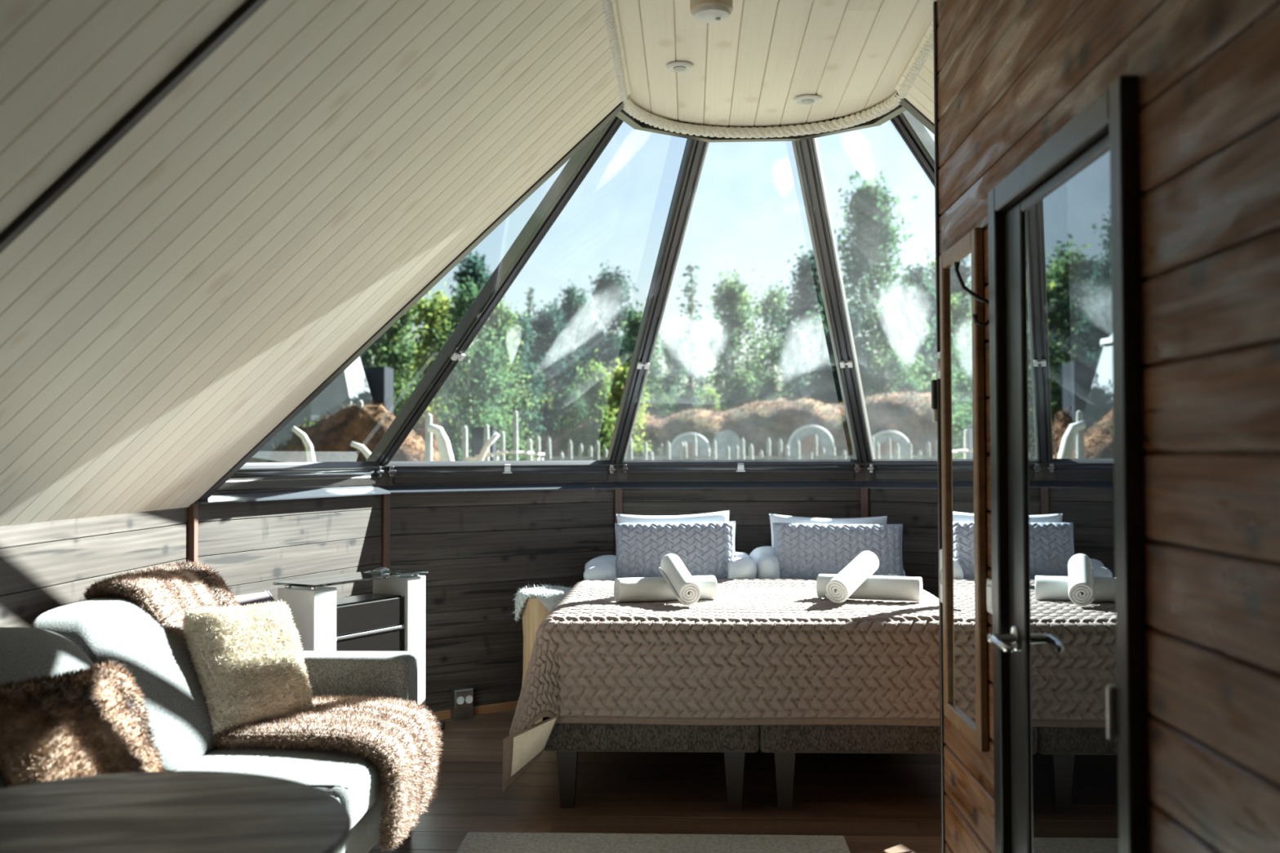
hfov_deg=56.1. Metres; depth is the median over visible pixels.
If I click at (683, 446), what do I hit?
fence
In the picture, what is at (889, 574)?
duvet
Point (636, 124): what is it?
trim
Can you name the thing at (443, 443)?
branch
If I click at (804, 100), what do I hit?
recessed light
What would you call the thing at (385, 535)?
trim
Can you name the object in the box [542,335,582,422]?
tree
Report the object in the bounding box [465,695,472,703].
outlet
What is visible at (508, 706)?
baseboard
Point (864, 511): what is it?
trim
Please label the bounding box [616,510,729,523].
bed pillow
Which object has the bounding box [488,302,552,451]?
pine tree
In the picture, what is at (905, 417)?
dirt mound
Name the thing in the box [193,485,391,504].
sill
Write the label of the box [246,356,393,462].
hut
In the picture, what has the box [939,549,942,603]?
wall socket
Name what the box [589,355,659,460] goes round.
tree
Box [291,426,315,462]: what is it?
branch
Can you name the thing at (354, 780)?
seat cushion
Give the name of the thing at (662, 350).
tree
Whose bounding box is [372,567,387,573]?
remote control
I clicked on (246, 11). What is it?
ceiling beam
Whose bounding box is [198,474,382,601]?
wall
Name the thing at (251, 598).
side table
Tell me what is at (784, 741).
bed
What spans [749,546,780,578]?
pillow
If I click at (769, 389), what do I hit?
shrub
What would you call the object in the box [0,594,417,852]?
sofa
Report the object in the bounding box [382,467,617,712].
wall
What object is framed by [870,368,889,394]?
shrub
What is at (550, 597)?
sheepskin
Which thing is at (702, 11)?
smoke detector
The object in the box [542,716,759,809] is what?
bed
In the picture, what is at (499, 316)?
birch tree
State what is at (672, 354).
tree
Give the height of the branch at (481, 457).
1.804 m
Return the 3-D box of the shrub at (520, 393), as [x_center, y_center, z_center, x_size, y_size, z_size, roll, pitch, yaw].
[-3.522,0.476,34.286,1.583,3.692,1.614,1,-2,-41]
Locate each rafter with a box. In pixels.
[366,115,623,465]
[606,138,709,463]
[791,137,875,462]
[889,110,934,186]
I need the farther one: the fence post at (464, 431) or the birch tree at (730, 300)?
the birch tree at (730, 300)
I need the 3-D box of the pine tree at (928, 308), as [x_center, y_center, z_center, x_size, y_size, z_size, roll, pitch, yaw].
[9.307,-1.627,39.785,2.767,8.092,2.793,1,-2,-28]
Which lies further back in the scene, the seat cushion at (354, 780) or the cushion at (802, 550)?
the cushion at (802, 550)
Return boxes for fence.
[540,434,937,460]
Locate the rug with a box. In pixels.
[455,831,850,852]
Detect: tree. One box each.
[359,311,419,413]
[377,297,432,430]
[394,281,490,446]
[411,369,431,403]
[422,275,524,461]
[441,250,511,407]
[452,295,546,460]
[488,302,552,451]
[511,286,555,448]
[514,294,582,439]
[536,278,597,421]
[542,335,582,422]
[558,348,620,460]
[573,260,638,419]
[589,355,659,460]
[606,298,676,415]
[610,329,631,365]
[644,350,667,413]
[654,324,701,413]
[664,262,722,413]
[695,263,782,411]
[696,362,706,404]
[737,278,809,402]
[768,245,835,399]
[805,169,936,403]
[807,292,878,403]
[807,340,818,387]
[858,294,933,395]
[885,253,936,392]
[914,248,936,386]
[915,358,934,391]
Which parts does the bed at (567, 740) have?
leg, leg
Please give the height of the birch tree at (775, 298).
8.270 m
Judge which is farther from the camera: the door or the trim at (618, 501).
the trim at (618, 501)
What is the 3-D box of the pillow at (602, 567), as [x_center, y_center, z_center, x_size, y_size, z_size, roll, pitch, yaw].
[-0.179,0.737,6.104,0.222,0.146,0.534,0,-1,2]
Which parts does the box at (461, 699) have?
plate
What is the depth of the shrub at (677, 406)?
34.10 m
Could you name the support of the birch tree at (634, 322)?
on the ground
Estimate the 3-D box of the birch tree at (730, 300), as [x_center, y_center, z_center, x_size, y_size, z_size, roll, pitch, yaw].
[3.457,-1.750,44.026,3.583,8.588,3.512,0,-1,0]
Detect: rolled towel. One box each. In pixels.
[613,575,717,603]
[658,553,700,605]
[816,573,923,601]
[825,551,879,603]
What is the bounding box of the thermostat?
[935,351,940,378]
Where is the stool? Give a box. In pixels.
[521,595,550,724]
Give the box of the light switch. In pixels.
[986,578,992,614]
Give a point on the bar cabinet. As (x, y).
(392, 618)
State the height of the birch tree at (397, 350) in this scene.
6.683 m
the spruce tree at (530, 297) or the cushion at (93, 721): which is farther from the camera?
the spruce tree at (530, 297)
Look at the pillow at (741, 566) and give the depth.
5.76 m
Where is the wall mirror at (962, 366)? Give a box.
[939,226,989,752]
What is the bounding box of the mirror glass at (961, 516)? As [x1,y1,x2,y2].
[946,250,976,727]
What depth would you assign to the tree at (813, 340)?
63.60 m
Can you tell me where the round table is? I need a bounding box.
[0,770,351,852]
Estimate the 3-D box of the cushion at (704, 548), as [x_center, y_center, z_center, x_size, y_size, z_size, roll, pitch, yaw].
[0.176,0.623,5.957,0.610,0.296,0.192,0,-1,2]
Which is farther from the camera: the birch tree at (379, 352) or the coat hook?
the birch tree at (379, 352)
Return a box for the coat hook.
[953,261,989,327]
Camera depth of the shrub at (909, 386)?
33.85 m
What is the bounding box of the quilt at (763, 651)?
[502,577,940,792]
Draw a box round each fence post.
[356,400,363,407]
[424,413,432,461]
[462,426,467,461]
[483,424,488,461]
[499,431,505,460]
[512,410,518,460]
[526,439,532,460]
[535,435,540,457]
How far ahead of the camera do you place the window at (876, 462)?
6.37 m
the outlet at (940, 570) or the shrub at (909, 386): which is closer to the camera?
the outlet at (940, 570)
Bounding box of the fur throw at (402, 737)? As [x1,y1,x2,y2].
[80,560,443,852]
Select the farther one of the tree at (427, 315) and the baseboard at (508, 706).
the tree at (427, 315)
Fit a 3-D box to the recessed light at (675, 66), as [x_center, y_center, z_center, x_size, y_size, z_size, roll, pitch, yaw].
[0.140,-1.267,4.231,0.096,0.016,0.096,0,-1,2]
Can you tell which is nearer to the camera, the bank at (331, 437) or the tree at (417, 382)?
the bank at (331, 437)
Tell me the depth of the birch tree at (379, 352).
32.70 m
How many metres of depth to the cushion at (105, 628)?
3.38 m
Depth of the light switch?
2.98 m
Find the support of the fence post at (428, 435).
on the ground
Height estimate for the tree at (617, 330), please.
6.673 m
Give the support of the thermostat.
attached to the wall at (1009, 75)
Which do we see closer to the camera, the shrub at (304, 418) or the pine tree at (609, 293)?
the shrub at (304, 418)
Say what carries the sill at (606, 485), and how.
attached to the wall at (477, 549)
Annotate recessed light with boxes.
[666,61,693,72]
[793,94,822,105]
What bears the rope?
attached to the ceiling at (750, 66)
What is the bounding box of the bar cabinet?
[273,568,428,708]
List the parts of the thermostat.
plate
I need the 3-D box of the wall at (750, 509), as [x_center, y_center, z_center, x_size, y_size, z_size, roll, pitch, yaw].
[0.552,0.837,6.564,1.399,1.250,0.120,0,-1,2]
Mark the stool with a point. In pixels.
(534, 613)
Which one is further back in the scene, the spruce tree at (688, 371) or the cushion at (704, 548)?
the spruce tree at (688, 371)
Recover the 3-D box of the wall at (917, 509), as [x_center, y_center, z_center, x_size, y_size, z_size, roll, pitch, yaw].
[1.781,0.822,6.107,1.399,1.250,0.120,-1,-2,38]
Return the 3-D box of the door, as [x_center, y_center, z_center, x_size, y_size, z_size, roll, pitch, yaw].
[0.852,0.388,2.443,0.135,1.940,0.900,0,-1,2]
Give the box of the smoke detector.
[689,0,733,22]
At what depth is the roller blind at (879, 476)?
6.36 m
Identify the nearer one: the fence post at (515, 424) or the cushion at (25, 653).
the cushion at (25, 653)
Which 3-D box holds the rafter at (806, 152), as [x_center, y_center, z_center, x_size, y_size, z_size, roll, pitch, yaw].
[0.953,-0.580,5.831,0.101,1.629,1.701,-1,-2,20]
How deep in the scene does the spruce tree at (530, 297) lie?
40.26 m
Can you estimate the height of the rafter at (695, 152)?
1.629 m
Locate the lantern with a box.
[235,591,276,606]
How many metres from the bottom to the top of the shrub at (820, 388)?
4.160 m
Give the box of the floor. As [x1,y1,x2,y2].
[368,710,941,852]
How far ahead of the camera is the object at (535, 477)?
6.17 m
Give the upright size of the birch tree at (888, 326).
6.271 m
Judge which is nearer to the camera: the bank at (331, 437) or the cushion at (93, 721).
the cushion at (93, 721)
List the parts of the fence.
fence rail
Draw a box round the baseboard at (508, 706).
[431,701,517,720]
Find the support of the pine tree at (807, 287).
on the ground
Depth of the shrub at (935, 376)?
35.94 m
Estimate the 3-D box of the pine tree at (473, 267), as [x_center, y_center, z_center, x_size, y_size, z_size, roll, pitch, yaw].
[-5.961,-2.000,42.518,2.994,9.072,3.368,1,-2,-36]
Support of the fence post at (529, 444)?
on the ground
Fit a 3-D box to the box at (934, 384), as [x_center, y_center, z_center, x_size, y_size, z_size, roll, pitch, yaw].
[0.907,-0.077,3.647,0.040,0.130,0.024,0,-1,2]
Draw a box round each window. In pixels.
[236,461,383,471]
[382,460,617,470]
[617,459,865,467]
[865,459,937,466]
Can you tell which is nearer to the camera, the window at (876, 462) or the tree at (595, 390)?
the window at (876, 462)
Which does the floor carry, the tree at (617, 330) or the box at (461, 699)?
the box at (461, 699)
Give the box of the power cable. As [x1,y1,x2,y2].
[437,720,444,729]
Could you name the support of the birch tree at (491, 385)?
on the ground
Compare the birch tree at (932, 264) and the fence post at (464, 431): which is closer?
the fence post at (464, 431)
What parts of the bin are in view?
lid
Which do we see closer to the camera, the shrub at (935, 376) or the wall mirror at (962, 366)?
the wall mirror at (962, 366)
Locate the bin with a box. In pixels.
[470,426,497,461]
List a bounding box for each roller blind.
[215,466,383,492]
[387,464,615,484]
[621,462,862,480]
[866,463,937,480]
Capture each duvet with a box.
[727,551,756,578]
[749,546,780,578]
[875,568,905,576]
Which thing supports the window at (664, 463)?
in the wall at (750, 509)
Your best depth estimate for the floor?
4.58 m
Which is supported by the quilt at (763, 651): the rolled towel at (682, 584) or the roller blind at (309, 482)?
the rolled towel at (682, 584)
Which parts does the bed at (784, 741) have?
leg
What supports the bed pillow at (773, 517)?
on the mattress
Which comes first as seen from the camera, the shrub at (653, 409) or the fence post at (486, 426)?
the fence post at (486, 426)
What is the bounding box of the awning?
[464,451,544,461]
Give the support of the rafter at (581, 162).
attached to the wall at (253, 545)
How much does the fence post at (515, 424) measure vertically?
2.300 m
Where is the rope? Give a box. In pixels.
[601,0,933,138]
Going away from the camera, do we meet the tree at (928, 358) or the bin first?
the bin
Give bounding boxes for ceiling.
[0,0,630,526]
[615,0,937,126]
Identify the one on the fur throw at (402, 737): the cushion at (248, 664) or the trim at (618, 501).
the cushion at (248, 664)
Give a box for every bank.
[257,400,439,462]
[413,411,457,459]
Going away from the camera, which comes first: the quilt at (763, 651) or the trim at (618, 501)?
the quilt at (763, 651)
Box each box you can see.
[449,686,473,720]
[931,379,937,422]
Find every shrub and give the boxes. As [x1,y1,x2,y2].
[303,417,314,426]
[498,385,545,460]
[525,382,560,455]
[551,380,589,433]
[644,389,672,416]
[664,390,688,415]
[693,377,726,410]
[717,373,755,410]
[751,368,780,400]
[808,368,839,404]
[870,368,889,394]
[893,370,923,391]
[928,373,936,389]
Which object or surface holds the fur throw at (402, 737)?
on the sofa
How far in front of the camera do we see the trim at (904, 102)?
4.49 m
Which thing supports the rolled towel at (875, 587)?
on the quilt at (763, 651)
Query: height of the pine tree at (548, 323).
6.348 m
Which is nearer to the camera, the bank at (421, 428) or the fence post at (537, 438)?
the bank at (421, 428)
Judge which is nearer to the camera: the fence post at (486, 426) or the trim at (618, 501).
the trim at (618, 501)
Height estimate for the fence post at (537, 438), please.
1.850 m
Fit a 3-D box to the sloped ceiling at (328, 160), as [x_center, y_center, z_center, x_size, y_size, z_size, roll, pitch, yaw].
[-1.036,-0.575,1.598,1.762,1.644,5.877,0,-1,2]
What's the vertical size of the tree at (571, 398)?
3.639 m
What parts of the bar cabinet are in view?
glass, drawer, drawer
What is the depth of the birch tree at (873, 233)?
37.52 m
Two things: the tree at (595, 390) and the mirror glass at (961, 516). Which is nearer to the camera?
the mirror glass at (961, 516)
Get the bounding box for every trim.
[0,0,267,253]
[183,503,198,564]
[197,96,628,505]
[379,493,390,568]
[613,488,622,555]
[615,103,906,142]
[860,488,869,517]
[894,91,934,134]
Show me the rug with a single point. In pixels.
(473, 842)
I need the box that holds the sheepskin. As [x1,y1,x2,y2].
[512,582,571,621]
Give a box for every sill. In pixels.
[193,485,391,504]
[382,481,620,493]
[617,480,865,488]
[863,480,937,489]
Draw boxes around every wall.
[0,506,188,627]
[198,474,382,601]
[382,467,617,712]
[617,466,865,555]
[865,466,938,598]
[894,20,933,123]
[933,0,1279,852]
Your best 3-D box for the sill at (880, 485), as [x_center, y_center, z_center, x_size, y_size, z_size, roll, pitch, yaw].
[1.759,0.312,6.095,1.428,0.068,0.145,-1,-2,38]
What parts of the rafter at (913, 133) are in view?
guide rail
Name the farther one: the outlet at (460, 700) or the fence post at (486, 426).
the fence post at (486, 426)
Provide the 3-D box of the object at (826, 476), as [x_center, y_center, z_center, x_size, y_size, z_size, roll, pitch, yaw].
[0.549,0.243,6.550,1.303,0.106,0.087,0,-1,2]
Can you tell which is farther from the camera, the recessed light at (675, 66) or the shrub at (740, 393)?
the shrub at (740, 393)
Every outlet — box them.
[456,696,464,704]
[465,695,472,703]
[939,568,942,585]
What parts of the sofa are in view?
armrest, seat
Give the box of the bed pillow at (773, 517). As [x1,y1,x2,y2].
[768,513,887,548]
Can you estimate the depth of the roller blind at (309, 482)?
5.20 m
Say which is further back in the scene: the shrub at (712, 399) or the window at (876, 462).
the shrub at (712, 399)
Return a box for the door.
[986,75,1155,852]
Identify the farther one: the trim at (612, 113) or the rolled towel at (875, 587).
the rolled towel at (875, 587)
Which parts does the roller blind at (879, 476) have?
rail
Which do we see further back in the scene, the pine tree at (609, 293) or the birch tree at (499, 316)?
the pine tree at (609, 293)
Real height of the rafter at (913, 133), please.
1.629 m
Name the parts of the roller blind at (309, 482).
rail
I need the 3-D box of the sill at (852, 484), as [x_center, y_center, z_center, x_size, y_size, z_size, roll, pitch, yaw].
[0.549,0.328,6.544,1.428,0.068,0.145,0,-1,2]
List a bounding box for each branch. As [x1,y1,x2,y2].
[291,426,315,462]
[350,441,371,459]
[426,423,453,461]
[476,431,499,461]
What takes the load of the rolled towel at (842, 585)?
on the quilt at (763, 651)
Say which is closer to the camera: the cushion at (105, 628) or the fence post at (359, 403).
the cushion at (105, 628)
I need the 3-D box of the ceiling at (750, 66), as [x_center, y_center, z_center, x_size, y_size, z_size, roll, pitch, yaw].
[0.346,-1.374,1.847,1.200,0.077,6.450,0,-1,2]
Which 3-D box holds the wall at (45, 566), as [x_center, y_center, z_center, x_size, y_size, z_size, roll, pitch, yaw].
[-1.884,0.697,1.603,0.120,1.300,5.879,0,-1,2]
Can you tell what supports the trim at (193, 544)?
attached to the wall at (253, 545)
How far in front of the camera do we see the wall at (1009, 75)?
1.82 m
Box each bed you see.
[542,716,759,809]
[759,724,940,810]
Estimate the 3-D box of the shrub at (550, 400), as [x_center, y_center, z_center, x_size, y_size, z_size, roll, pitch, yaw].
[-2.811,0.509,36.355,1.790,3.722,1.714,0,-1,-15]
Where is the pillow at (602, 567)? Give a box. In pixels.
[583,555,617,580]
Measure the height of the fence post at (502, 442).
1.900 m
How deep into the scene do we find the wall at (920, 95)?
4.26 m
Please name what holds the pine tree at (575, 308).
on the ground
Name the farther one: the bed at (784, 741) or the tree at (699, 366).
the tree at (699, 366)
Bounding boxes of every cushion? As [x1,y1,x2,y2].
[0,626,95,788]
[0,660,168,787]
[30,594,217,771]
[177,746,384,829]
[180,600,314,736]
[614,521,735,578]
[772,522,903,579]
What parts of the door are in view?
lever, handle, pane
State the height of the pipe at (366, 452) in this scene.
1.640 m
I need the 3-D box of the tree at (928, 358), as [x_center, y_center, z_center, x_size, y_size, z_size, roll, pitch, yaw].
[14.824,-0.716,62.286,2.620,7.351,2.528,-1,-2,35]
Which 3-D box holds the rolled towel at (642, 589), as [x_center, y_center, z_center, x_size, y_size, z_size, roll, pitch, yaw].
[0.105,0.666,4.921,0.416,0.100,0.105,0,-1,-16]
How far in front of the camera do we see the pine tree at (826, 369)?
35.59 m

